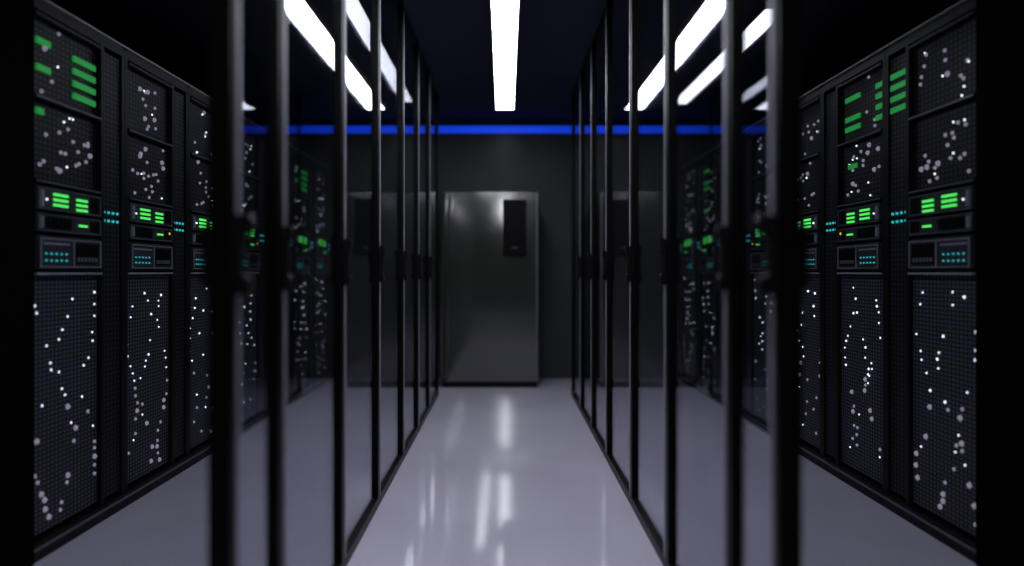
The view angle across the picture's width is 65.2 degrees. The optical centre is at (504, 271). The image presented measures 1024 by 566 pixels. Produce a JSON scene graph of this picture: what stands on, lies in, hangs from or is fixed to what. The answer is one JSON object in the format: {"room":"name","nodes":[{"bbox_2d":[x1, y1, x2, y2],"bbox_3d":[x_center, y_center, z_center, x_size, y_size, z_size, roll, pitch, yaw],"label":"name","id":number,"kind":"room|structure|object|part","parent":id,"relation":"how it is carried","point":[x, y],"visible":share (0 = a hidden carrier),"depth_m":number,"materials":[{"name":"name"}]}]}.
{"room":"server room","nodes":[
{"label":"server room","id":0,"kind":"room"},
{"bbox_2d":[0,0,33,565],"bbox_3d":[-2.465,-0.255,-2.902,1.170,2.850,12.195,0,0,0],"label":"wall","id":1,"kind":"structure","parent":0,"point":[16,16],"depth_m":3.08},
{"bbox_2d":[33,378,976,565],"bbox_3d":[0.000,1.220,-0.100,5.900,0.100,17.800,0,0,0],"label":"floor","id":2,"kind":"structure","parent":0,"point":[491,476],"depth_m":4.13,"materials":[{"name":"plastic"}]},
{"bbox_2d":[34,0,127,563],"bbox_3d":[-2.390,0.020,3.599,1.020,2.300,0.797,0,0,0],"label":"rack","id":3,"kind":"object","parent":2,"relation":"on","point":[79,69],"visible":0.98,"depth_m":3.56,"materials":[{"name":"metal"}]},
{"bbox_3d":[-2.400,0.015,3.987,0.900,2.170,0.012,0,0,0],"label":"panel","id":4,"kind":"part","parent":3,"relation":"part of","materials":[{"name":"black metal"}]},
{"bbox_3d":[-1.938,0.547,3.493,0.044,1.065,0.518,0,0,0],"label":"vented panel","id":5,"kind":"part","parent":3,"relation":"part of","materials":[{"name":"metal"}]},
{"bbox_2d":[34,235,101,269],"bbox_3d":[-2.191,-0.080,3.493,0.618,0.144,0.514,0,0,0],"label":"switch","id":6,"kind":"object","parent":3,"relation":"attached to","point":[51,252],"depth_m":3.46,"materials":[{"name":"black metal"}]},
{"bbox_3d":[-1.885,1.120,3.599,0.006,0.010,0.797,0,0,0],"label":"kick rail","id":7,"kind":"part","parent":3,"relation":"part of","materials":[{"name":"black metal"}]},
{"bbox_3d":[-1.897,-1.123,3.599,0.006,0.010,0.797,0,0,0],"label":"trim","id":8,"kind":"part","parent":3,"relation":"part of","materials":[{"name":"black metal"}]},
{"bbox_2d":[122,47,190,505],"bbox_3d":[-2.390,0.020,4.399,1.020,2.300,0.797,0,0,0],"label":"rack","id":9,"kind":"object","parent":2,"relation":"on","point":[156,99],"visible":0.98,"depth_m":4.36,"materials":[{"name":"metal"}]},
{"bbox_3d":[-2.400,0.015,4.787,0.900,2.170,0.012,0,0,0],"label":"panel","id":10,"kind":"part","parent":9,"relation":"part of","materials":[{"name":"black metal"}]},
{"bbox_3d":[-1.938,0.547,4.293,0.044,1.065,0.518,0,0,0],"label":"vented panel","id":11,"kind":"part","parent":9,"relation":"part of","materials":[{"name":"metal"}]},
{"bbox_2d":[128,242,172,270],"bbox_3d":[-2.191,-0.080,4.293,0.618,0.144,0.514,0,0,0],"label":"switch","id":12,"kind":"object","parent":9,"relation":"attached to","point":[142,256],"depth_m":4.26,"materials":[{"name":"black metal"}]},
{"bbox_3d":[-1.897,-1.123,4.399,0.006,0.010,0.797,0,0,0],"label":"trim","id":13,"kind":"part","parent":9,"relation":"part of","materials":[{"name":"black metal"}]},
{"bbox_3d":[-1.885,1.120,4.399,0.006,0.010,0.797,0,0,0],"label":"kick rail","id":14,"kind":"part","parent":9,"relation":"part of","materials":[{"name":"black metal"}]},
{"bbox_2d":[186,84,207,466],"bbox_3d":[-2.390,0.020,5.199,1.020,2.300,0.797,0,0,0],"label":"rack","id":15,"kind":"object","parent":2,"relation":"on","point":[197,99],"visible":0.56,"depth_m":4.97,"materials":[{"name":"metal"}]},
{"bbox_2d":[190,247,200,270],"bbox_3d":[-2.191,-0.080,5.093,0.618,0.144,0.514,0,0,0],"label":"switch","id":16,"kind":"object","parent":15,"relation":"attached to","point":[195,252],"depth_m":4.88,"materials":[{"name":"black metal"}]},
{"bbox_3d":[-1.897,-1.123,5.199,0.006,0.010,0.797,0,0,0],"label":"trim","id":17,"kind":"part","parent":15,"relation":"part of","materials":[{"name":"black metal"}]},
{"bbox_3d":[-1.938,0.547,5.093,0.044,1.065,0.518,0,0,0],"label":"vented panel","id":18,"kind":"part","parent":15,"relation":"part of","materials":[{"name":"metal"}]},
{"bbox_3d":[-1.885,1.120,5.199,0.006,0.010,0.797,0,0,0],"label":"kick rail","id":19,"kind":"part","parent":15,"relation":"part of","materials":[{"name":"black metal"}]},
{"bbox_2d":[201,0,281,565],"bbox_3d":[-0.637,-0.254,2.040,0.116,2.848,0.438,0,0,0],"label":"glass door","id":20,"kind":"structure","parent":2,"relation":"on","point":[223,241],"depth_m":1.82,"materials":[{"name":"metal"}]},
{"bbox_3d":[-0.650,-0.035,1.848,0.090,0.140,0.044,0,0,0],"label":"handle","id":21,"kind":"part","parent":20,"relation":"part of","materials":[{"name":"black metal"}]},
{"bbox_2d":[240,114,264,435],"bbox_3d":[-2.390,0.020,5.998,1.020,2.300,0.797,0,0,0],"label":"rack","id":22,"kind":"object","parent":2,"relation":"on","point":[252,135],"visible":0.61,"depth_m":6.07,"materials":[{"name":"metal"}]},
{"bbox_3d":[-1.938,0.547,5.893,0.044,1.065,0.518,0,0,0],"label":"vented panel","id":23,"kind":"part","parent":22,"relation":"part of","materials":[{"name":"metal"}]},
{"bbox_3d":[-1.897,-1.123,5.998,0.006,0.010,0.797,0,0,0],"label":"trim","id":24,"kind":"part","parent":22,"relation":"part of","materials":[{"name":"black metal"}]},
{"bbox_2d":[246,251,258,270],"bbox_3d":[-2.191,-0.080,5.893,0.618,0.144,0.514,0,0,0],"label":"switch","id":25,"kind":"object","parent":22,"relation":"attached to","point":[252,258],"depth_m":5.98,"materials":[{"name":"black"}]},
{"bbox_3d":[-1.885,1.120,5.998,0.006,0.010,0.797,0,0,0],"label":"kick rail","id":26,"kind":"part","parent":22,"relation":"part of","materials":[{"name":"black metal"}]},
{"bbox_2d":[287,142,295,406],"bbox_3d":[-2.390,0.020,6.798,1.020,2.300,0.797,0,0,0],"label":"rack","id":27,"kind":"object","parent":2,"relation":"on","point":[291,396],"visible":0.02,"depth_m":7.13,"materials":[{"name":"metal"}]},
{"bbox_2d":[264,0,342,565],"bbox_3d":[-0.644,-0.254,2.690,0.079,2.848,0.858,0,0,0],"label":"glass door","id":28,"kind":"structure","parent":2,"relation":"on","point":[288,231],"depth_m":3.09,"materials":[{"name":"metal"}]},
{"bbox_3d":[-0.650,-0.035,2.288,0.068,0.140,0.044,0,0,0],"label":"handle","id":29,"kind":"part","parent":28,"relation":"part of","materials":[{"name":"black metal"}]},
{"bbox_3d":[-0.650,1.147,2.690,0.040,0.045,0.800,0,0,0],"label":"rail","id":30,"kind":"part","parent":28,"relation":"part of","materials":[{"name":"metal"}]},
{"bbox_2d":[294,147,316,401],"bbox_3d":[-2.390,0.020,7.598,1.020,2.300,0.797,0,0,0],"label":"rack","id":31,"kind":"object","parent":2,"relation":"on","point":[304,164],"visible":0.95,"depth_m":7.63,"materials":[{"name":"metal"}]},
{"bbox_3d":[-1.938,0.547,7.493,0.044,1.065,0.518,0,0,0],"label":"vented panel","id":32,"kind":"part","parent":31,"relation":"part of","materials":[{"name":"metal"}]},
{"bbox_2d":[295,255,309,270],"bbox_3d":[-2.191,-0.080,7.493,0.618,0.144,0.514,0,0,0],"label":"switch","id":33,"kind":"object","parent":31,"relation":"attached to","point":[302,263],"depth_m":7.46,"materials":[{"name":"black"}]},
{"bbox_3d":[-1.897,-1.123,7.598,0.006,0.010,0.797,0,0,0],"label":"trim","id":34,"kind":"part","parent":31,"relation":"part of","materials":[{"name":"black metal"}]},
{"bbox_2d":[314,160,331,388],"bbox_3d":[-2.390,0.020,8.399,1.020,2.300,0.797,0,0,0],"label":"rack","id":35,"kind":"object","parent":2,"relation":"on","point":[323,173],"visible":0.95,"depth_m":8.41,"materials":[{"name":"metal"}]},
{"bbox_3d":[-1.938,0.547,8.293,0.044,1.065,0.518,0,0,0],"label":"vented panel","id":36,"kind":"part","parent":35,"relation":"part of","materials":[{"name":"metal"}]},
{"bbox_2d":[316,257,327,270],"bbox_3d":[-2.191,-0.080,8.293,0.618,0.144,0.514,0,0,0],"label":"switch","id":37,"kind":"object","parent":35,"relation":"attached to","point":[321,262],"depth_m":8.27,"materials":[{"name":"black"}]},
{"bbox_2d":[330,0,378,565],"bbox_3d":[-0.644,-0.254,3.560,0.079,2.848,0.878,0,0,0],"label":"glass door","id":38,"kind":"structure","parent":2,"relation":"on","point":[351,542],"depth_m":3.97,"materials":[{"name":"metal"}]},
{"bbox_3d":[-0.650,-0.035,3.148,0.068,0.140,0.044,0,0,0],"label":"handle","id":39,"kind":"part","parent":38,"relation":"part of","materials":[{"name":"black metal"}]},
{"bbox_3d":[-0.650,1.147,3.560,0.040,0.045,0.820,0,0,0],"label":"rail","id":40,"kind":"part","parent":38,"relation":"part of","materials":[{"name":"metal"}]},
{"bbox_2d":[369,0,402,504],"bbox_3d":[-0.644,-0.254,4.480,0.079,2.848,0.958,0,0,0],"label":"glass door","id":41,"kind":"structure","parent":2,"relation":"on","point":[385,482],"depth_m":4.93,"materials":[{"name":"glass"}]},
{"bbox_3d":[-0.650,-0.035,4.028,0.068,0.140,0.044,0,0,0],"label":"handle","id":42,"kind":"part","parent":41,"relation":"part of","materials":[{"name":"black metal"}]},
{"bbox_3d":[-0.650,1.147,4.480,0.040,0.045,0.900,0,0,0],"label":"rail","id":43,"kind":"part","parent":41,"relation":"part of","materials":[{"name":"metal"}]},
{"bbox_2d":[395,2,417,459],"bbox_3d":[-0.644,-0.254,5.390,0.079,2.848,0.858,0,0,0],"label":"glass door","id":44,"kind":"structure","parent":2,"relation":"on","point":[410,43],"depth_m":5.41,"materials":[{"name":"glass"}]},
{"bbox_3d":[-0.650,-0.035,4.988,0.068,0.140,0.044,0,0,0],"label":"handle","id":45,"kind":"part","parent":44,"relation":"part of","materials":[{"name":"black metal"}]},
{"bbox_3d":[-0.650,-0.267,5.390,0.008,2.793,0.810,0,0,0],"label":"glass pane","id":46,"kind":"part","parent":44,"relation":"part of","materials":[{"name":"clear glass"}]},
{"bbox_3d":[-0.650,-1.668,5.390,0.024,0.020,0.800,0,0,0],"label":"rail","id":47,"kind":"part","parent":44,"relation":"part of","materials":[{"name":"metal"}]},
{"bbox_3d":[-0.650,1.147,5.390,0.040,0.045,0.800,0,0,0],"label":"rail","id":48,"kind":"part","parent":44,"relation":"part of","materials":[{"name":"metal"}]},
{"bbox_2d":[418,42,429,431],"bbox_3d":[-0.644,-0.254,6.250,0.079,2.848,0.858,0,0,0],"label":"glass door","id":49,"kind":"structure","parent":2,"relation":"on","point":[423,72],"depth_m":6.26,"materials":[{"name":"glass"}]},
{"bbox_3d":[-0.650,-0.035,5.848,0.068,0.140,0.044,0,0,0],"label":"handle","id":50,"kind":"part","parent":49,"relation":"part of","materials":[{"name":"black metal"}]},
{"bbox_3d":[-0.650,-0.267,6.250,0.008,2.793,0.810,0,0,0],"label":"glass pane","id":51,"kind":"part","parent":49,"relation":"part of","materials":[{"name":"clear glass"}]},
{"bbox_3d":[-0.650,-1.668,6.250,0.024,0.020,0.800,0,0,0],"label":"rail","id":52,"kind":"part","parent":49,"relation":"part of","materials":[{"name":"metal"}]},
{"bbox_3d":[-0.650,1.147,6.250,0.040,0.045,0.800,0,0,0],"label":"rail","id":53,"kind":"part","parent":49,"relation":"part of","materials":[{"name":"metal"}]},
{"bbox_2d":[430,76,437,409],"bbox_3d":[-0.644,-0.254,7.130,0.079,2.848,0.898,0,0,0],"label":"glass door","id":54,"kind":"structure","parent":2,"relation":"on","point":[433,94],"depth_m":7.23,"materials":[{"name":"glass"}]},
{"bbox_3d":[-0.650,-1.668,7.130,0.024,0.020,0.840,0,0,0],"label":"rail","id":55,"kind":"part","parent":54,"relation":"part of","materials":[{"name":"metal"}]},
{"bbox_3d":[-0.650,1.147,7.130,0.040,0.045,0.840,0,0,0],"label":"rail","id":56,"kind":"part","parent":54,"relation":"part of","materials":[{"name":"metal"}]},
{"bbox_2d":[440,192,537,386],"bbox_3d":[-0.160,0.180,8.411,0.990,1.980,0.758,0,0,0],"label":"tall cabinet","id":57,"kind":"object","parent":2,"relation":"on","point":[489,240],"visible":1,"depth_m":8.07,"materials":[{"name":"metal"}]},
{"bbox_3d":[0.098,-0.450,8.053,0.235,0.560,0.035,0,0,0],"label":"control panel","id":58,"kind":"part","parent":57,"relation":"part of","materials":[{"name":"black plastic"}]},
{"bbox_2d":[572,76,579,409],"bbox_3d":[0.644,-0.254,7.130,0.079,2.848,0.898,0,0,0],"label":"glass door","id":59,"kind":"structure","parent":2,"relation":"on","point":[576,94],"depth_m":7.23,"materials":[{"name":"metal"}]},
{"bbox_3d":[0.650,1.147,7.130,0.040,0.045,0.840,0,0,0],"label":"rail","id":60,"kind":"part","parent":59,"relation":"part of","materials":[{"name":"metal"}]},
{"bbox_3d":[0.650,-1.668,7.130,0.024,0.020,0.840,0,0,0],"label":"rail","id":61,"kind":"part","parent":59,"relation":"part of","materials":[{"name":"metal"}]},
{"bbox_2d":[580,42,591,431],"bbox_3d":[0.644,-0.254,6.250,0.079,2.848,0.858,0,0,0],"label":"glass door","id":62,"kind":"structure","parent":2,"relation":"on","point":[586,72],"depth_m":6.34,"materials":[{"name":"glass"}]},
{"bbox_3d":[0.650,1.147,6.250,0.040,0.045,0.800,0,0,0],"label":"rail","id":63,"kind":"part","parent":62,"relation":"part of","materials":[{"name":"metal"}]},
{"bbox_3d":[0.650,-1.668,6.250,0.024,0.020,0.800,0,0,0],"label":"rail","id":64,"kind":"part","parent":62,"relation":"part of","materials":[{"name":"metal"}]},
{"bbox_3d":[0.650,-0.267,6.250,0.008,2.793,0.810,0,0,0],"label":"glass pane","id":65,"kind":"part","parent":62,"relation":"part of","materials":[{"name":"clear glass"}]},
{"bbox_3d":[0.650,-0.035,5.848,0.068,0.140,0.044,0,0,0],"label":"handle","id":66,"kind":"part","parent":62,"relation":"part of","materials":[{"name":"black metal"}]},
{"bbox_2d":[592,2,614,459],"bbox_3d":[0.644,-0.254,5.390,0.079,2.848,0.858,0,0,0],"label":"glass door","id":67,"kind":"structure","parent":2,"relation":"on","point":[599,43],"depth_m":5.41,"materials":[{"name":"glass"}]},
{"bbox_3d":[0.650,-1.668,5.390,0.024,0.020,0.800,0,0,0],"label":"rail","id":68,"kind":"part","parent":67,"relation":"part of","materials":[{"name":"metal"}]},
{"bbox_3d":[0.650,1.147,5.390,0.040,0.045,0.800,0,0,0],"label":"rail","id":69,"kind":"part","parent":67,"relation":"part of","materials":[{"name":"metal"}]},
{"bbox_3d":[0.650,-0.267,5.390,0.008,2.793,0.810,0,0,0],"label":"glass pane","id":70,"kind":"part","parent":67,"relation":"part of","materials":[{"name":"clear glass"}]},
{"bbox_3d":[0.650,-0.035,4.988,0.068,0.140,0.044,0,0,0],"label":"handle","id":71,"kind":"part","parent":67,"relation":"part of","materials":[{"name":"black metal"}]},
{"bbox_2d":[607,0,640,504],"bbox_3d":[0.644,-0.254,4.480,0.079,2.848,0.958,0,0,0],"label":"glass door","id":72,"kind":"structure","parent":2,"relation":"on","point":[624,482],"depth_m":4.93,"materials":[{"name":"metal"}]},
{"bbox_3d":[0.650,1.147,4.480,0.040,0.045,0.900,0,0,0],"label":"rail","id":73,"kind":"part","parent":72,"relation":"part of","materials":[{"name":"metal"}]},
{"bbox_3d":[0.650,-0.035,4.028,0.068,0.140,0.044,0,0,0],"label":"handle","id":74,"kind":"part","parent":72,"relation":"part of","materials":[{"name":"black metal"}]},
{"bbox_2d":[631,0,679,565],"bbox_3d":[0.644,-0.254,3.560,0.079,2.848,0.878,0,0,0],"label":"glass door","id":75,"kind":"structure","parent":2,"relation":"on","point":[658,542],"depth_m":3.97,"materials":[{"name":"metal"}]},
{"bbox_3d":[0.650,1.147,3.560,0.040,0.045,0.820,0,0,0],"label":"rail","id":76,"kind":"part","parent":75,"relation":"part of","materials":[{"name":"metal"}]},
{"bbox_3d":[0.650,-0.035,3.148,0.068,0.140,0.044,0,0,0],"label":"handle","id":77,"kind":"part","parent":75,"relation":"part of","materials":[{"name":"black metal"}]},
{"bbox_2d":[678,160,695,388],"bbox_3d":[2.390,0.020,8.399,1.020,2.300,0.797,0,0,0],"label":"rack","id":78,"kind":"object","parent":2,"relation":"on","point":[686,173],"visible":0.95,"depth_m":8.41,"materials":[{"name":"metal"}]},
{"bbox_2d":[682,257,693,270],"bbox_3d":[2.191,-0.080,8.293,0.618,0.144,0.514,0,0,0],"label":"switch","id":79,"kind":"object","parent":78,"relation":"attached to","point":[687,262],"depth_m":8.26,"materials":[{"name":"black"}]},
{"bbox_3d":[1.938,0.547,8.293,0.044,1.065,0.518,0,0,0],"label":"vented panel","id":80,"kind":"part","parent":78,"relation":"part of","materials":[{"name":"metal"}]},
{"bbox_2d":[693,147,715,401],"bbox_3d":[2.390,0.020,7.598,1.020,2.300,0.797,0,0,0],"label":"rack","id":81,"kind":"object","parent":2,"relation":"on","point":[705,164],"visible":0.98,"depth_m":7.65,"materials":[{"name":"metal"}]},
{"bbox_3d":[1.897,-1.123,7.598,0.006,0.010,0.797,0,0,0],"label":"trim","id":82,"kind":"part","parent":81,"relation":"part of","materials":[{"name":"black metal"}]},
{"bbox_2d":[700,255,714,270],"bbox_3d":[2.191,-0.080,7.493,0.618,0.144,0.514,0,0,0],"label":"switch","id":83,"kind":"object","parent":81,"relation":"attached to","point":[707,263],"depth_m":7.46,"materials":[{"name":"black"}]},
{"bbox_3d":[1.938,0.547,7.493,0.044,1.065,0.518,0,0,0],"label":"vented panel","id":84,"kind":"part","parent":81,"relation":"part of","materials":[{"name":"metal"}]},
{"bbox_2d":[667,0,745,565],"bbox_3d":[0.644,-0.254,2.690,0.079,2.848,0.858,0,0,0],"label":"glass door frame","id":85,"kind":"structure","parent":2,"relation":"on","point":[721,231],"depth_m":3.09,"materials":[{"name":"metal"}]},
{"bbox_3d":[0.650,1.147,2.690,0.040,0.045,0.800,0,0,0],"label":"rail","id":86,"kind":"part","parent":85,"relation":"part of","materials":[{"name":"metal"}]},
{"bbox_3d":[0.650,-0.035,2.288,0.068,0.140,0.044,0,0,0],"label":"handle","id":87,"kind":"part","parent":85,"relation":"part of","materials":[{"name":"black metal"}]},
{"bbox_2d":[714,142,722,406],"bbox_3d":[2.390,0.020,6.798,1.020,2.300,0.797,0,0,0],"label":"rack","id":88,"kind":"object","parent":2,"relation":"on","point":[718,396],"visible":0.02,"depth_m":7.13,"materials":[{"name":"metal"}]},
{"bbox_2d":[745,114,769,435],"bbox_3d":[2.390,0.020,5.998,1.020,2.300,0.797,0,0,0],"label":"rack","id":89,"kind":"object","parent":2,"relation":"on","point":[757,135],"visible":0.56,"depth_m":6.07,"materials":[{"name":"metal"}]},
{"bbox_3d":[1.897,-1.123,5.998,0.006,0.010,0.797,0,0,0],"label":"trim","id":90,"kind":"part","parent":89,"relation":"part of","materials":[{"name":"black metal"}]},
{"bbox_2d":[751,251,763,270],"bbox_3d":[2.191,-0.080,5.893,0.618,0.144,0.514,0,0,0],"label":"switch","id":91,"kind":"object","parent":89,"relation":"attached to","point":[757,258],"depth_m":5.98,"materials":[{"name":"black"}]},
{"bbox_3d":[1.885,1.120,5.998,0.006,0.010,0.797,0,0,0],"label":"kick rail","id":92,"kind":"part","parent":89,"relation":"part of","materials":[{"name":"black metal"}]},
{"bbox_3d":[1.938,0.547,5.893,0.044,1.065,0.518,0,0,0],"label":"vented panel","id":93,"kind":"part","parent":89,"relation":"part of","materials":[{"name":"metal"}]},
{"bbox_2d":[728,0,808,565],"bbox_3d":[0.637,-0.254,2.040,0.116,2.848,0.438,0,0,0],"label":"glass door frame","id":94,"kind":"structure","parent":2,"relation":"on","point":[786,241],"depth_m":1.83,"materials":[{"name":"metal"}]},
{"bbox_3d":[0.650,-0.035,1.848,0.090,0.140,0.044,0,0,0],"label":"handle","id":95,"kind":"part","parent":94,"relation":"part of","materials":[{"name":"black metal"}]},
{"bbox_2d":[802,84,823,466],"bbox_3d":[2.390,0.020,5.199,1.020,2.300,0.797,0,0,0],"label":"rack","id":96,"kind":"object","parent":2,"relation":"on","point":[812,99],"visible":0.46,"depth_m":4.99,"materials":[{"name":"metal"}]},
{"bbox_3d":[1.885,1.120,5.199,0.006,0.010,0.797,0,0,0],"label":"kick rail","id":97,"kind":"part","parent":96,"relation":"part of","materials":[{"name":"black metal"}]},
{"bbox_3d":[1.938,0.547,5.093,0.044,1.065,0.518,0,0,0],"label":"vented panel","id":98,"kind":"part","parent":96,"relation":"part of","materials":[{"name":"metal"}]},
{"bbox_3d":[1.897,-1.123,5.199,0.006,0.010,0.797,0,0,0],"label":"trim","id":99,"kind":"part","parent":96,"relation":"part of","materials":[{"name":"black metal"}]},
{"bbox_2d":[809,247,819,270],"bbox_3d":[2.191,-0.080,5.093,0.618,0.144,0.514,0,0,0],"label":"switch","id":100,"kind":"object","parent":96,"relation":"attached to","point":[814,252],"depth_m":4.88,"materials":[{"name":"black metal"}]},
{"bbox_2d":[819,47,887,505],"bbox_3d":[2.390,0.020,4.399,1.020,2.300,0.797,0,0,0],"label":"rack","id":101,"kind":"object","parent":2,"relation":"on","point":[853,99],"visible":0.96,"depth_m":4.38,"materials":[{"name":"metal"}]},
{"bbox_3d":[1.885,1.120,4.399,0.006,0.010,0.797,0,0,0],"label":"kick rail","id":102,"kind":"part","parent":101,"relation":"part of","materials":[{"name":"black metal"}]},
{"bbox_3d":[1.897,-1.123,4.399,0.006,0.010,0.797,0,0,0],"label":"trim","id":103,"kind":"part","parent":101,"relation":"part of","materials":[{"name":"black metal"}]},
{"bbox_2d":[837,242,881,270],"bbox_3d":[2.191,-0.080,4.293,0.618,0.144,0.514,0,0,0],"label":"switch","id":104,"kind":"object","parent":101,"relation":"attached to","point":[865,256],"depth_m":4.26,"materials":[{"name":"black metal"}]},
{"bbox_3d":[1.938,0.547,4.293,0.044,1.065,0.518,0,0,0],"label":"vented panel","id":105,"kind":"part","parent":101,"relation":"part of","materials":[{"name":"metal"}]},
{"bbox_3d":[2.400,0.015,4.787,0.900,2.170,0.012,0,0,0],"label":"panel","id":106,"kind":"part","parent":101,"relation":"part of","materials":[{"name":"black metal"}]},
{"bbox_2d":[882,0,975,563],"bbox_3d":[2.390,0.020,3.599,1.020,2.300,0.797,0,0,0],"label":"rack","id":107,"kind":"object","parent":2,"relation":"on","point":[930,69],"visible":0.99,"depth_m":3.57,"materials":[{"name":"metal"}]},
{"bbox_3d":[1.897,-1.123,3.599,0.006,0.010,0.797,0,0,0],"label":"trim","id":108,"kind":"part","parent":107,"relation":"part of","materials":[{"name":"black metal"}]},
{"bbox_3d":[1.885,1.120,3.599,0.006,0.010,0.797,0,0,0],"label":"kick rail","id":109,"kind":"part","parent":107,"relation":"part of","materials":[{"name":"black metal"}]},
{"bbox_2d":[908,235,975,269],"bbox_3d":[2.191,-0.080,3.493,0.618,0.144,0.514,0,0,0],"label":"switch","id":110,"kind":"object","parent":107,"relation":"attached to","point":[941,252],"depth_m":3.46,"materials":[{"name":"black metal"}]},
{"bbox_3d":[1.938,0.547,3.493,0.044,1.065,0.518,0,0,0],"label":"vented panel","id":111,"kind":"part","parent":107,"relation":"part of","materials":[{"name":"metal"}]},
{"bbox_3d":[2.400,0.015,3.987,0.900,2.170,0.012,0,0,0],"label":"panel","id":112,"kind":"part","parent":107,"relation":"part of","materials":[{"name":"black metal"}]},
{"bbox_2d":[49,0,960,118],"bbox_3d":[0.000,-1.730,-0.100,5.900,0.100,17.800,0,0,0],"label":"ceiling","id":113,"kind":"structure","parent":0,"point":[453,37],"depth_m":5.91,"materials":[{"name":"black paint"}]},
{"bbox_2d":[346,0,369,53],"bbox_3d":[-0.928,-1.655,5.385,0.168,0.050,1.165,0,0,0],"label":"ceiling light","id":114,"kind":"object","parent":113,"relation":"attached to","point":[358,14],"depth_m":5.16,"materials":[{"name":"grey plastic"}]},
{"bbox_2d":[381,33,395,95],"bbox_3d":[-0.927,-1.655,6.428,0.170,0.050,1.921,0,0,0],"label":"ceiling light","id":115,"kind":"object","parent":113,"relation":"attached to","point":[388,62],"depth_m":6.33,"materials":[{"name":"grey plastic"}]},
{"bbox_2d":[489,0,520,109],"bbox_3d":[0.000,-1.655,6.300,0.194,0.050,3.500,0,0,0],"label":"ceiling light","id":116,"kind":"object","parent":113,"relation":"attached to","point":[504,14],"visible":1,"depth_m":5.85,"materials":[{"name":"white plastic"}]},
{"bbox_2d":[678,44,722,104],"bbox_3d":[1.666,-1.655,6.758,0.222,0.050,2.053,0,0,0],"label":"ceiling light","id":117,"kind":"object","parent":113,"relation":"attached to","point":[710,69],"depth_m":6.77,"materials":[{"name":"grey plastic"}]},
{"bbox_2d":[745,0,769,50],"bbox_3d":[1.666,-1.655,5.345,0.221,0.050,1.084,0,0,0],"label":"ceiling light","id":118,"kind":"object","parent":113,"relation":"attached to","point":[757,24],"depth_m":5.28,"materials":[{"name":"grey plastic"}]},
{"bbox_2d":[249,119,760,377],"bbox_3d":[0.000,-0.255,8.850,5.900,3.050,0.100,0,0,0],"label":"wall","id":119,"kind":"structure","parent":0,"point":[541,164],"depth_m":8.80,"materials":[{"name":"black paint"}]},
{"bbox_2d":[287,126,722,133],"bbox_3d":[0.000,-1.562,8.790,4.800,0.095,0.024,0,0,0],"label":"light strip","id":120,"kind":"object","parent":119,"relation":"attached to","point":[290,129],"visible":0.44,"depth_m":8.78,"materials":[{"name":"glowing blue plastic light diffuser"}]},
{"bbox_2d":[976,0,1023,565],"bbox_3d":[2.465,-0.255,-2.902,1.170,2.850,12.195,0,0,0],"label":"wall","id":121,"kind":"structure","parent":0,"point":[999,23],"depth_m":3.04,"materials":[{"name":"black"}]}
]}

